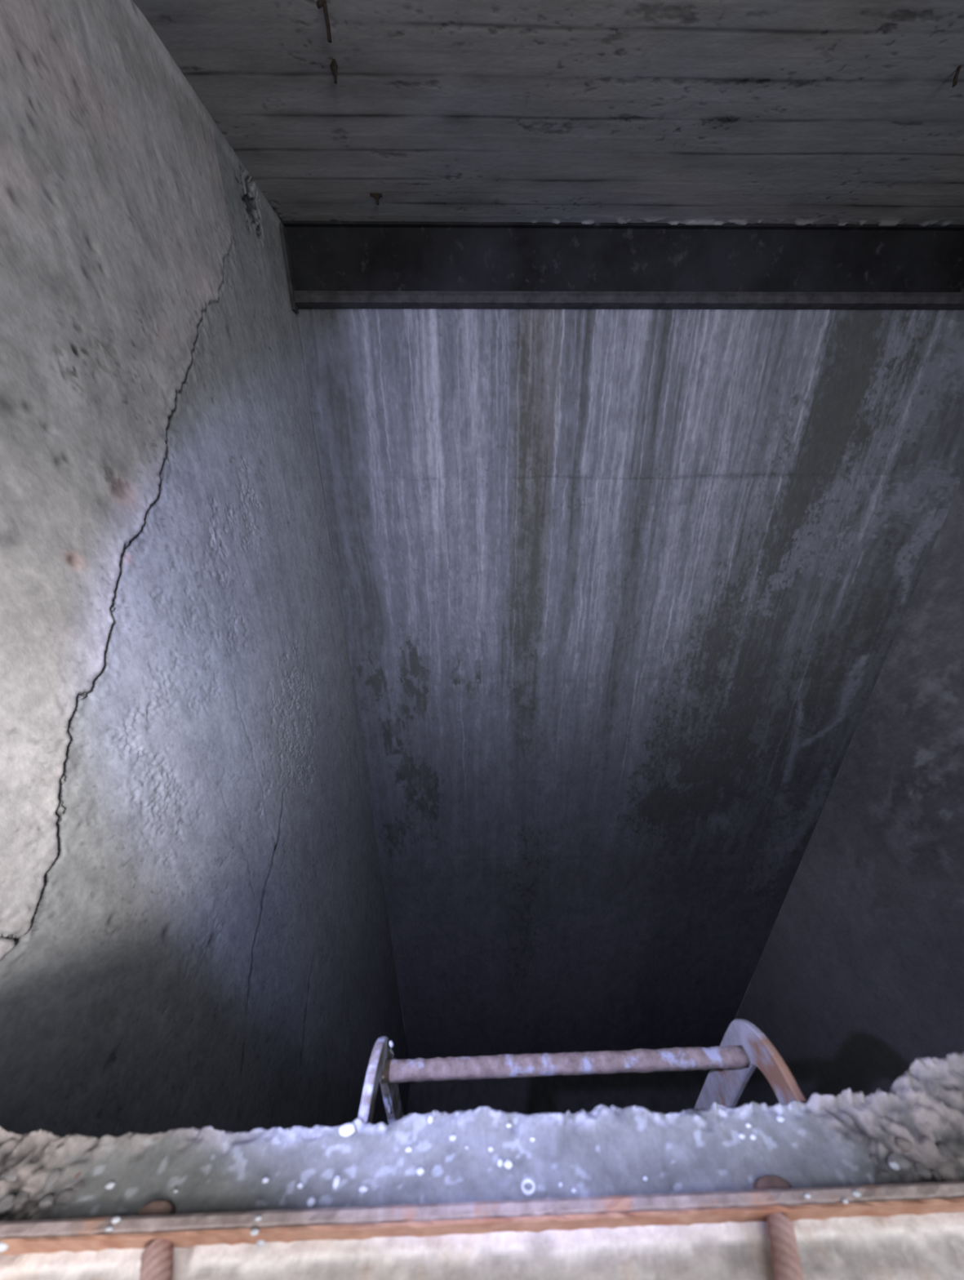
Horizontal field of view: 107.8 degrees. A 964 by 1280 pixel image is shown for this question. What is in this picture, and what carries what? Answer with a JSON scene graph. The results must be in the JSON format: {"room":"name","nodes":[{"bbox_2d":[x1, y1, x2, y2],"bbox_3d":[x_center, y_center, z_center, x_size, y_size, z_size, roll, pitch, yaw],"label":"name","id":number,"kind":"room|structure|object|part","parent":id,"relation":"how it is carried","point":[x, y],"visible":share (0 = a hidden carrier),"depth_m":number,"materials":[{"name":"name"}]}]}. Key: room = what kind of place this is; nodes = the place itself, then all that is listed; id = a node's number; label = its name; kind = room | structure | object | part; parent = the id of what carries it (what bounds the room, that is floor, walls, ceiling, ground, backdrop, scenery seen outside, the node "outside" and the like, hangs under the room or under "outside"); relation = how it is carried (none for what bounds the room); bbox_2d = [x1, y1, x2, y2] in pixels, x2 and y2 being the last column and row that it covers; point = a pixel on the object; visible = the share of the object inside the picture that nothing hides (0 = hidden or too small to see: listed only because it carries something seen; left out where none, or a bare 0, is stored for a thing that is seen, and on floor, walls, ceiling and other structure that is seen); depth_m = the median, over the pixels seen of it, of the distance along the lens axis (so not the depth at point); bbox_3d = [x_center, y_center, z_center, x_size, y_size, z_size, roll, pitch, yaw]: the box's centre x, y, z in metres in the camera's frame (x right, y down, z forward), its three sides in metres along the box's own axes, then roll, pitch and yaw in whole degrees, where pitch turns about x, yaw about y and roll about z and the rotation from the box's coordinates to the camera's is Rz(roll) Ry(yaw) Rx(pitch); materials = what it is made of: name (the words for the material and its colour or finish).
{"room":"concrete shaft","nodes":[
{"label":"concrete shaft","id":0,"kind":"room"},
{"bbox_2d":[0,0,409,1138],"bbox_3d":[-0.957,2.656,1.175,0.044,8.619,4.620,-1,20,-1],"label":"wall","id":1,"kind":"structure","parent":0,"point":[195,931],"depth_m":1.07,"materials":[{"name":"concrete"}]},
{"bbox_2d":[0,1212,963,1279],"bbox_3d":[1.155,0.915,-0.695,4.241,0.006,2.217,-1,20,-1],"label":"floor","id":2,"kind":"structure","parent":0,"point":[927,1246],"depth_m":0.32,"materials":[{"name":"beige concrete"}]},
{"bbox_2d":[0,1181,963,1279],"bbox_3d":[1.146,0.597,0.157,4.201,0.052,0.418,-1,20,-1],"label":"metal frame","id":3,"kind":"object","parent":2,"relation":"on","point":[157,1234],"visible":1,"depth_m":0.32,"materials":[{"name":"brown metal"}]},
{"bbox_2d":[0,1241,8,1252],"bbox_3d":[-0.423,0.534,0.310,0.011,0.012,0.005,-1,20,-1],"label":"light","id":4,"kind":"object","parent":3,"relation":"attached to","point":[4,1246],"depth_m":0.31,"materials":[{"name":"white"}]},
{"bbox_2d":[105,1226,112,1231],"bbox_3d":[-0.333,0.526,0.314,0.006,0.003,0.003,-1,20,-1],"label":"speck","id":5,"kind":"object","parent":3,"relation":"on","point":[108,1228],"depth_m":0.31},
{"bbox_2d":[111,1216,120,1223],"bbox_3d":[-0.331,0.524,0.318,0.008,0.003,0.004,2,20,7],"label":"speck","id":6,"kind":"object","parent":3,"relation":"on","point":[117,1220],"depth_m":0.32},
{"bbox_2d":[249,1227,259,1235],"bbox_3d":[-0.202,0.525,0.312,0.008,0.003,0.004,-1,20,-1],"label":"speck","id":7,"kind":"object","parent":3,"relation":"on","point":[253,1231],"depth_m":0.31},
{"bbox_2d":[254,1215,262,1221],"bbox_3d":[-0.202,0.523,0.318,0.006,0.003,0.003,2,20,7],"label":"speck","id":8,"kind":"object","parent":3,"relation":"on","point":[257,1218],"depth_m":0.32},
{"bbox_2d":[256,1240,265,1246],"bbox_3d":[-0.202,0.548,0.320,0.008,0.008,0.004,-4,20,-9],"label":"light","id":9,"kind":"object","parent":3,"relation":"on","point":[259,1242],"depth_m":0.32,"materials":[{"name":"white"}]},
{"bbox_3d":[1.142,0.529,0.344,4.201,0.051,0.003,-1,20,-1],"label":"plate","id":10,"kind":"part","parent":3,"relation":"part of","materials":[{"name":"brown metal"}]},
{"bbox_2d":[804,1192,810,1198],"bbox_3d":[0.302,0.516,0.326,0.006,0.003,0.003,-1,20,-1],"label":"light","id":11,"kind":"object","parent":3,"relation":"on","point":[806,1195],"depth_m":0.33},
{"bbox_2d":[841,1198,848,1203],"bbox_3d":[0.334,0.516,0.324,0.006,0.003,0.003,2,20,7],"label":"light","id":12,"kind":"object","parent":3,"relation":"on","point":[843,1200],"depth_m":0.32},
{"bbox_2d":[851,1190,860,1196],"bbox_3d":[0.348,0.515,0.327,0.008,0.003,0.004,-1,20,-1],"label":"water droplet","id":13,"kind":"object","parent":3,"relation":"on","point":[854,1193],"depth_m":0.33,"materials":[{"name":"liquid"}]},
{"bbox_2d":[133,0,963,226],"bbox_3d":[1.094,-1.721,0.603,4.241,0.019,2.770,-1,20,-1],"label":"ceiling","id":14,"kind":"structure","parent":0,"point":[585,112],"depth_m":1.29,"materials":[{"name":"concrete"}]},
{"bbox_2d":[316,0,331,43],"bbox_3d":[-0.463,-1.832,1.030,0.016,0.080,0.042,10,22,26],"label":"stub","id":15,"kind":"object","parent":14,"relation":"hanging from","point":[320,3],"visible":1,"depth_m":1.03,"materials":[{"name":"brown metal"}]},
{"bbox_2d":[329,58,337,84],"bbox_3d":[-0.491,-1.893,1.167,0.026,0.054,0.014,-1,20,-1],"label":"stub","id":16,"kind":"object","parent":14,"relation":"hanging from","point":[334,71],"visible":1,"depth_m":1.17,"materials":[{"name":"brown metal"}]},
{"bbox_2d":[369,193,382,204],"bbox_3d":[-0.497,-2.076,1.652,0.055,0.041,0.016,-1,20,-1],"label":"stub","id":17,"kind":"object","parent":14,"relation":"attached to","point":[376,196],"visible":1,"depth_m":1.65,"materials":[{"name":"brown metal"}]},
{"bbox_2d":[279,220,963,313],"bbox_3d":[1.080,-2.001,1.904,4.221,0.370,0.070,-1,20,-1],"label":"steel beam","id":18,"kind":"structure","parent":14,"relation":"attached to","point":[331,264],"depth_m":1.90,"materials":[{"name":"black metal"}]},
{"bbox_3d":[-1.020,-1.956,1.860,0.020,0.349,0.044,-1,20,-1],"label":"plate","id":19,"kind":"part","parent":18,"relation":"part of","materials":[{"name":"metal"}]},
{"bbox_2d":[951,64,961,87],"bbox_3d":[1.615,-1.921,1.196,0.017,0.052,0.011,-6,21,-14],"label":"stub","id":20,"kind":"object","parent":14,"relation":"attached to","point":[955,77],"visible":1,"depth_m":1.20,"materials":[{"name":"brown metal"}]},
{"bbox_2d":[406,1069,736,1115],"bbox_3d":[1.167,6.323,3.819,4.421,0.120,2.428,-1,20,-1],"label":"floor","id":21,"kind":"structure","parent":0,"point":[667,1092],"depth_m":4.63,"materials":[{"name":"concrete"}]},
{"bbox_2d":[297,308,963,1059],"bbox_3d":[1.109,1.800,3.346,4.221,8.699,0.016,-1,20,-1],"label":"wall","id":22,"kind":"structure","parent":0,"point":[625,595],"depth_m":2.62,"materials":[{"name":"concrete"}]},
{"bbox_2d":[734,473,963,1107],"bbox_3d":[3.267,2.594,1.248,0.008,8.619,4.620,-1,20,-1],"label":"wall","id":23,"kind":"structure","parent":0,"point":[858,975],"depth_m":2.79,"materials":[{"name":"concrete"}]},
{"bbox_3d":[1.167,3.616,1.506,4.321,6.555,0.030,-1,20,-1],"label":"wall","id":24,"kind":"structure","parent":0,"visible":0},
{"bbox_2d":[0,1049,963,1221],"bbox_3d":[1.140,0.501,0.389,4.221,0.062,0.083,-1,20,-1],"label":"concrete ledge","id":25,"kind":"object","parent":24,"relation":"on","point":[913,1131],"visible":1,"depth_m":0.35,"materials":[{"name":"grey concrete"}]},
{"bbox_2d":[105,1181,115,1189],"bbox_3d":[-0.360,0.528,0.340,0.008,0.004,0.004,-1,20,-1],"label":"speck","id":26,"kind":"object","parent":25,"relation":"on","point":[108,1184],"depth_m":0.34},
{"bbox_2d":[262,1177,269,1183],"bbox_3d":[-0.210,0.526,0.342,0.007,0.004,0.004,-1,20,-1],"label":"light","id":27,"kind":"object","parent":25,"relation":"on","point":[264,1180],"depth_m":0.34,"materials":[{"name":"white"}]},
{"bbox_2d":[297,1182,303,1188],"bbox_3d":[-0.175,0.527,0.340,0.006,0.004,0.003,-1,20,-1],"label":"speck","id":28,"kind":"object","parent":25,"relation":"attached to","point":[300,1185],"depth_m":0.34},
{"bbox_2d":[306,1196,315,1207],"bbox_3d":[-0.161,0.531,0.332,0.008,0.004,0.006,-1,20,-1],"label":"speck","id":29,"kind":"object","parent":25,"relation":"attached to","point":[311,1201],"depth_m":0.33},
{"bbox_2d":[333,1174,340,1190],"bbox_3d":[-0.141,0.526,0.341,0.007,0.004,0.008,-1,20,-1],"label":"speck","id":30,"kind":"object","parent":25,"relation":"attached to","point":[336,1178],"depth_m":0.34},
{"bbox_2d":[338,1122,355,1137],"bbox_3d":[-0.140,0.508,0.365,0.018,0.004,0.009,-1,20,-1],"label":"light","id":31,"kind":"object","parent":25,"relation":"on","point":[347,1130],"depth_m":0.36,"materials":[{"name":"white"}]},
{"bbox_2d":[359,1185,368,1192],"bbox_3d":[-0.114,0.528,0.338,0.009,0.004,0.004,-1,20,-1],"label":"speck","id":32,"kind":"object","parent":25,"relation":"attached to","point":[362,1188],"depth_m":0.34},
{"bbox_2d":[405,1146,412,1152],"bbox_3d":[-0.074,0.516,0.356,0.007,0.004,0.004,-1,20,-1],"label":"light","id":33,"kind":"object","parent":25,"relation":"on","point":[408,1148],"depth_m":0.36,"materials":[{"name":"white"}]},
{"bbox_2d":[416,1167,425,1175],"bbox_3d":[-0.061,0.523,0.346,0.009,0.004,0.005,-1,20,-1],"label":"light","id":34,"kind":"object","parent":25,"relation":"on","point":[420,1171],"depth_m":0.35,"materials":[{"name":"white"}]},
{"bbox_2d":[427,1115,433,1124],"bbox_3d":[-0.054,0.505,0.370,0.006,0.004,0.006,-1,20,-1],"label":"light","id":35,"kind":"object","parent":25,"relation":"on","point":[430,1117],"depth_m":0.37,"materials":[{"name":"white"}]},
{"bbox_2d":[449,1133,457,1141],"bbox_3d":[-0.030,0.512,0.362,0.007,0.004,0.004,-1,20,-1],"label":"light","id":36,"kind":"object","parent":25,"relation":"on","point":[453,1137],"depth_m":0.36,"materials":[{"name":"white"}]},
{"bbox_2d":[488,1146,493,1151],"bbox_3d":[0.009,0.516,0.357,0.006,0.004,0.003,-1,20,-1],"label":"light","id":37,"kind":"object","parent":25,"relation":"on","point":[491,1148],"depth_m":0.36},
{"bbox_2d":[497,1158,502,1167],"bbox_3d":[0.018,0.521,0.350,0.006,0.004,0.005,-1,20,-1],"label":"water droplet","id":38,"kind":"object","parent":25,"relation":"on","point":[500,1161],"depth_m":0.35,"materials":[{"name":"liquid"}]},
{"bbox_2d":[503,1160,512,1168],"bbox_3d":[0.026,0.521,0.349,0.009,0.004,0.005,-1,20,-1],"label":"water droplet","id":39,"kind":"object","parent":25,"relation":"on","point":[508,1164],"depth_m":0.35,"materials":[{"name":"liquid"}]},
{"bbox_2d":[506,1122,511,1128],"bbox_3d":[0.028,0.508,0.368,0.006,0.004,0.003,-1,20,-1],"label":"light","id":40,"kind":"object","parent":25,"relation":"on","point":[508,1125],"depth_m":0.37,"materials":[{"name":"white"}]},
{"bbox_2d":[521,1177,535,1195],"bbox_3d":[0.045,0.526,0.338,0.014,0.003,0.010,-1,20,-1],"label":"water droplet","id":41,"kind":"object","parent":25,"relation":"on","point":[528,1184],"depth_m":0.34,"materials":[{"name":"liquid"}]},
{"bbox_2d":[529,1137,535,1142],"bbox_3d":[0.052,0.513,0.361,0.006,0.004,0.003,-1,20,-1],"label":"light","id":42,"kind":"object","parent":25,"relation":"on","point":[531,1139],"depth_m":0.36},
{"bbox_2d":[558,1182,563,1186],"bbox_3d":[0.076,0.526,0.340,0.005,0.004,0.003,-1,20,-1],"label":"light","id":43,"kind":"object","parent":25,"relation":"attached to","point":[560,1184],"depth_m":0.34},
{"bbox_2d":[571,1187,577,1193],"bbox_3d":[0.088,0.527,0.337,0.006,0.004,0.003,-1,20,-1],"label":"water droplet","id":44,"kind":"object","parent":25,"relation":"attached to","point":[574,1190],"depth_m":0.34,"materials":[{"name":"liquid"}]},
{"bbox_2d":[737,1133,745,1139],"bbox_3d":[0.268,0.511,0.362,0.007,0.004,0.004,-1,20,-1],"label":"water droplet","id":45,"kind":"object","parent":25,"relation":"on","point":[740,1135],"depth_m":0.36,"materials":[{"name":"liquid"}]},
{"bbox_2d":[745,1122,751,1128],"bbox_3d":[0.278,0.507,0.367,0.006,0.004,0.003,-1,20,-1],"label":"water droplet","id":46,"kind":"object","parent":25,"relation":"on","point":[748,1125],"depth_m":0.37,"materials":[{"name":"liquid"}]},
{"bbox_2d":[750,1133,756,1140],"bbox_3d":[0.279,0.512,0.362,0.006,0.004,0.004,-1,20,-1],"label":"water droplet","id":47,"kind":"object","parent":25,"relation":"on","point":[753,1136],"depth_m":0.36,"materials":[{"name":"liquid"}]},
{"bbox_2d":[776,1115,784,1122],"bbox_3d":[0.314,0.504,0.370,0.008,0.004,0.004,-1,20,-1],"label":"light","id":48,"kind":"object","parent":25,"relation":"on","point":[780,1118],"depth_m":0.37,"materials":[{"name":"white"}]},
{"bbox_2d":[888,1161,899,1170],"bbox_3d":[0.408,0.520,0.348,0.011,0.004,0.006,-1,20,-1],"label":"water droplet","id":49,"kind":"object","parent":25,"relation":"on","point":[892,1166],"depth_m":0.35,"materials":[{"name":"liquid"}]},
{"bbox_2d":[358,1018,806,1124],"bbox_3d":[0.140,3.603,1.554,0.512,6.571,0.129,-1,20,-1],"label":"ladder","id":50,"kind":"object","parent":24,"relation":"attached to","point":[744,1047],"visible":0.34,"depth_m":0.47,"materials":[{"name":"metal"}]},
{"bbox_3d":[-0.111,3.612,1.553,0.011,6.557,0.122,-1,20,-1],"label":"rail","id":51,"kind":"part","parent":50,"relation":"part of","materials":[{"name":"grey metal"}]},
{"bbox_3d":[0.390,3.595,1.556,0.011,6.563,0.129,-1,20,-1],"label":"rail","id":52,"kind":"part","parent":50,"relation":"part of","materials":[{"name":"grey metal"}]}
]}

